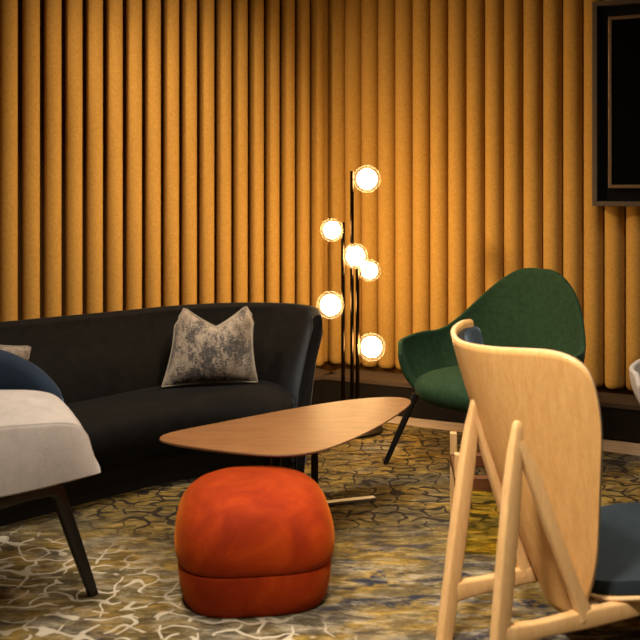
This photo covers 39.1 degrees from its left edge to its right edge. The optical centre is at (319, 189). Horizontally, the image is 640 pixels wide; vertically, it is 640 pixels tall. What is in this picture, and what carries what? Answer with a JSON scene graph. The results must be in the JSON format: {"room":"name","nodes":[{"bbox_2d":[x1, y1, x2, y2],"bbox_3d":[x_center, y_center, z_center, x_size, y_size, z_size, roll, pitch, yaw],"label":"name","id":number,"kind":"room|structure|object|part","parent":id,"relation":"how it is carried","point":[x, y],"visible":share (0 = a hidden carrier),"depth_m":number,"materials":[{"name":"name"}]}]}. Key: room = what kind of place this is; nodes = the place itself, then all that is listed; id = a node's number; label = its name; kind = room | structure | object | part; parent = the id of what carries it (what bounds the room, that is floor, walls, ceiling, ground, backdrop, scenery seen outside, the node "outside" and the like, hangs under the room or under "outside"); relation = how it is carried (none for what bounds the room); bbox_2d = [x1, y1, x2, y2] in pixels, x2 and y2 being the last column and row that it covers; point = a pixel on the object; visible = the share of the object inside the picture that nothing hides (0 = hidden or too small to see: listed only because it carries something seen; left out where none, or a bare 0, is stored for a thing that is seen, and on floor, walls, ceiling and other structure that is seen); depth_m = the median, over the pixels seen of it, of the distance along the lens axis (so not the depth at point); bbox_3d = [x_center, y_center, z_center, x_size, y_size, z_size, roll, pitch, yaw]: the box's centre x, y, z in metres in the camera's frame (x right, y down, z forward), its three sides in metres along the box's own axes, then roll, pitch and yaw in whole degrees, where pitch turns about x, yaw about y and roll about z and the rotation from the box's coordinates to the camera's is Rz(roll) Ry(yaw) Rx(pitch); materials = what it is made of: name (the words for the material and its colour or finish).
{"room":"lobby","nodes":[
{"label":"lobby","id":0,"kind":"room"},
{"bbox_2d":[0,0,323,368],"bbox_3d":[-1.688,-0.150,4.513,4.193,2.900,0.168,0,0,-36],"label":"wall","id":1,"kind":"structure","parent":0,"point":[154,153],"depth_m":5.03,"materials":[{"name":"yellow fabric"}]},
{"bbox_2d":[311,368,335,404],"bbox_3d":[-1.637,1.206,4.364,4.100,0.188,0.276,0,0,-36],"label":"baseboard","id":2,"kind":"structure","parent":1,"relation":"attached to","point":[317,394],"depth_m":5.39,"materials":[{"name":"brown wood"}]},
{"bbox_2d":[321,0,639,394],"bbox_3d":[1.354,-0.150,5.201,3.287,2.900,0.180,0,0,26],"label":"wall","id":3,"kind":"structure","parent":0,"point":[473,117],"depth_m":5.36,"materials":[{"name":"yellow fabric"}]},
{"bbox_2d":[323,368,639,441],"bbox_3d":[1.364,1.206,4.900,2.866,0.188,0.246,0,0,25],"label":"baseboard","id":4,"kind":"structure","parent":3,"relation":"attached to","point":[620,413],"depth_m":5.12,"materials":[{"name":"brown wood"}]},
{"bbox_2d":[592,0,639,205],"bbox_3d":[2.164,-0.472,4.660,1.450,1.120,0.090,0,0,26],"label":"picture frame","id":5,"kind":"object","parent":3,"relation":"attached to","point":[615,23],"visible":1,"depth_m":4.89,"materials":[{"name":"black metal"}]},
{"bbox_2d":[388,415,639,455],"bbox_3d":[0.000,1.334,3.500,7.200,0.052,5.800,0,0,0],"label":"floor","id":6,"kind":"structure","parent":0,"point":[609,445],"depth_m":4.94,"materials":[{"name":"brown wood"}]},
{"bbox_2d":[0,422,639,639],"bbox_3d":[0.000,1.304,2.918,6.800,0.008,4.596,0,0,0],"label":"carpet","id":7,"kind":"object","parent":6,"relation":"on","point":[389,554],"visible":0.33,"depth_m":3.11,"materials":[{"name":"multicoloured carpet"}]},
{"bbox_2d":[0,349,100,596],"bbox_3d":[-1.178,0.916,2.828,0.628,0.768,0.890,0,0,45],"label":"lounge chair","id":8,"kind":"object","parent":7,"relation":"on","point":[44,446],"visible":1,"depth_m":2.81,"materials":[{"name":"fabric"}]},
{"bbox_3d":[-1.316,0.701,2.982,0.905,0.338,0.221,0,0,-34],"label":"backrest","id":9,"kind":"part","parent":8,"relation":"part of","materials":[{"name":"blue fabric"}]},
{"bbox_3d":[-0.850,1.102,2.771,0.043,0.396,0.371,0,0,43],"label":"leg","id":10,"kind":"part","parent":8,"relation":"part of","materials":[{"name":"paint"}]},
{"bbox_2d":[0,302,322,525],"bbox_3d":[-0.957,0.939,3.881,2.269,0.722,0.905,0,0,-31],"label":"sofa","id":11,"kind":"object","parent":7,"relation":"on","point":[109,369],"visible":0.67,"depth_m":4.06,"materials":[{"name":"grey fabric"}]},
{"bbox_2d":[0,345,30,359],"bbox_3d":[-1.353,0.683,3.528,0.130,0.461,0.468,0,0,42],"label":"throw pillow","id":12,"kind":"object","parent":11,"relation":"on","point":[22,351],"visible":0.33,"depth_m":3.63,"materials":[{"name":"grey fabric"}]},
{"bbox_3d":[-0.948,1.052,3.788,1.846,0.255,0.728,0,0,-31],"label":"seat","id":13,"kind":"part","parent":11,"relation":"part of","materials":[{"name":"grey fabric"}]},
{"bbox_2d":[161,306,257,387],"bbox_3d":[-0.528,0.743,4.290,0.456,0.356,0.165,0,0,-13],"label":"throw pillow","id":14,"kind":"object","parent":11,"relation":"on","point":[202,351],"visible":1,"depth_m":4.25,"materials":[{"name":"grey fabric"}]},
{"bbox_2d":[174,465,334,617],"bbox_3d":[-0.217,1.119,2.955,0.514,0.362,0.514,0,0,-8],"label":"pouf","id":15,"kind":"object","parent":7,"relation":"on","point":[254,540],"visible":1,"depth_m":2.74,"materials":[{"name":"orange fabric"}]},
{"bbox_2d":[159,397,410,505],"bbox_3d":[-0.016,1.100,3.455,1.148,0.400,0.559,0,0,-38],"label":"coffee table","id":16,"kind":"object","parent":7,"relation":"on","point":[312,430],"visible":0.69,"depth_m":3.38,"materials":[{"name":"brown wood"}]},
{"bbox_3d":[-0.200,1.110,3.400,0.030,0.370,0.030,0,0,0],"label":"post","id":17,"kind":"part","parent":16,"relation":"part of","materials":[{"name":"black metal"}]},
{"bbox_3d":[-0.175,1.110,3.660,0.030,0.370,0.030,0,0,0],"label":"post","id":18,"kind":"part","parent":16,"relation":"part of","materials":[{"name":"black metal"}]},
{"bbox_3d":[-0.022,1.110,3.680,0.030,0.370,0.030,0,0,0],"label":"post","id":19,"kind":"part","parent":16,"relation":"part of","materials":[{"name":"black metal"}]},
{"bbox_2d":[317,166,382,438],"bbox_3d":[0.165,0.583,4.867,0.351,1.434,0.339,0,0,-34],"label":"floor lamp","id":20,"kind":"object","parent":7,"relation":"on","point":[366,178],"visible":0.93,"depth_m":4.84,"materials":[{"name":"black metal"}]},
{"bbox_3d":[0.057,0.620,4.848,0.110,0.110,0.110,0,0,0],"label":"bulb","id":21,"kind":"part","parent":20,"relation":"part of","materials":[{"name":"white glass"}]},
{"bbox_3d":[0.065,0.215,4.848,0.092,0.092,0.092,0,0,0],"label":"bulb","id":22,"kind":"part","parent":20,"relation":"part of","materials":[{"name":"white glass"}]},
{"bbox_3d":[0.189,0.352,4.800,0.099,0.099,0.099,0,0,0],"label":"bulb","id":23,"kind":"part","parent":20,"relation":"part of","materials":[{"name":"white glass"}]},
{"bbox_3d":[0.255,-0.060,4.888,0.110,0.110,0.110,0,0,0],"label":"bulb","id":24,"kind":"part","parent":20,"relation":"part of","materials":[{"name":"white glass"}]},
{"bbox_3d":[0.266,0.432,4.828,0.087,0.087,0.087,0,0,0],"label":"bulb","id":25,"kind":"part","parent":20,"relation":"part of","materials":[{"name":"white glass"}]},
{"bbox_3d":[0.276,0.842,4.828,0.110,0.110,0.110,0,0,0],"label":"bulb","id":26,"kind":"part","parent":20,"relation":"part of","materials":[{"name":"white glass"}]},
{"bbox_2d":[450,431,491,517],"bbox_3d":[0.650,1.120,3.340,0.316,0.360,0.316,0,0,5],"label":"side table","id":27,"kind":"object","parent":7,"relation":"on","point":[481,482],"visible":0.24,"depth_m":3.46,"materials":[{"name":"brown wood"}]},
{"bbox_3d":[0.506,1.044,3.353,0.020,0.040,0.244,0,0,5],"label":"rail","id":28,"kind":"part","parent":27,"relation":"part of","materials":[{"name":"brown wood"}]},
{"bbox_3d":[0.518,1.120,3.492,0.026,0.360,0.030,0,0,5],"label":"leg","id":29,"kind":"part","parent":27,"relation":"part of","materials":[{"name":"brown wood"}]},
{"bbox_3d":[0.493,1.120,3.213,0.026,0.360,0.030,0,0,5],"label":"leg","id":30,"kind":"part","parent":27,"relation":"part of","materials":[{"name":"brown wood"}]},
{"bbox_3d":[0.662,1.044,3.479,0.316,0.046,0.036,0,0,5],"label":"rail","id":31,"kind":"part","parent":27,"relation":"part of","materials":[{"name":"brown wood"}]},
{"bbox_3d":[0.638,1.044,3.200,0.316,0.046,0.036,0,0,5],"label":"rail","id":32,"kind":"part","parent":27,"relation":"part of","materials":[{"name":"brown wood"}]},
{"bbox_2d":[383,268,585,463],"bbox_3d":[0.836,0.850,4.311,0.820,0.900,0.915,0,0,-45],"label":"armchair","id":33,"kind":"object","parent":7,"relation":"on","point":[538,308],"visible":0.52,"depth_m":4.53,"materials":[{"name":"green fabric"}]},
{"bbox_3d":[0.387,1.134,4.289,0.179,0.332,0.036,0,0,-11],"label":"leg","id":34,"kind":"part","parent":33,"relation":"part of","materials":[{"name":"black metal"}]},
{"bbox_2d":[414,365,469,412],"bbox_3d":[0.781,0.930,4.256,0.624,0.139,0.624,0,0,45],"label":"seat cushion","id":35,"kind":"object","parent":33,"relation":"on","point":[445,388],"depth_m":4.11,"materials":[{"name":"green fabric"}]},
{"bbox_2d":[436,319,639,639],"bbox_3d":[0.820,0.863,2.659,0.972,0.873,0.691,0,0,0],"label":"wooden lounge chair","id":36,"kind":"object","parent":7,"relation":"on","point":[534,418],"visible":1,"depth_m":2.46,"materials":[{"name":"brown wood"}]},
{"bbox_3d":[0.403,0.960,2.625,0.152,0.679,0.033,0,0,-33],"label":"leg","id":37,"kind":"part","parent":36,"relation":"part of","materials":[{"name":"brown wood"}]},
{"bbox_3d":[0.667,1.160,2.723,0.623,0.078,0.028,0,0,-22],"label":"rail","id":38,"kind":"part","parent":36,"relation":"part of","materials":[{"name":"brown wood"}]},
{"bbox_3d":[0.483,0.954,2.350,0.108,0.691,0.032,0,0,-29],"label":"leg","id":39,"kind":"part","parent":36,"relation":"part of","materials":[{"name":"brown wood"}]},
{"bbox_3d":[0.761,1.160,2.443,0.622,0.078,0.028,0,0,-19],"label":"rail","id":40,"kind":"part","parent":36,"relation":"part of","materials":[{"name":"brown wood"}]},
{"bbox_3d":[0.720,1.150,2.565,0.026,0.036,0.265,0,0,-18],"label":"cross rail","id":41,"kind":"part","parent":36,"relation":"part of","materials":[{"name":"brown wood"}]},
{"bbox_2d":[629,359,639,403],"bbox_3d":[1.746,0.850,3.618,0.799,0.900,0.915,0,0,-45],"label":"armchair","id":42,"kind":"object","parent":7,"relation":"on","point":[634,369],"visible":1,"depth_m":3.70,"materials":[{"name":"fabric"}]}
]}

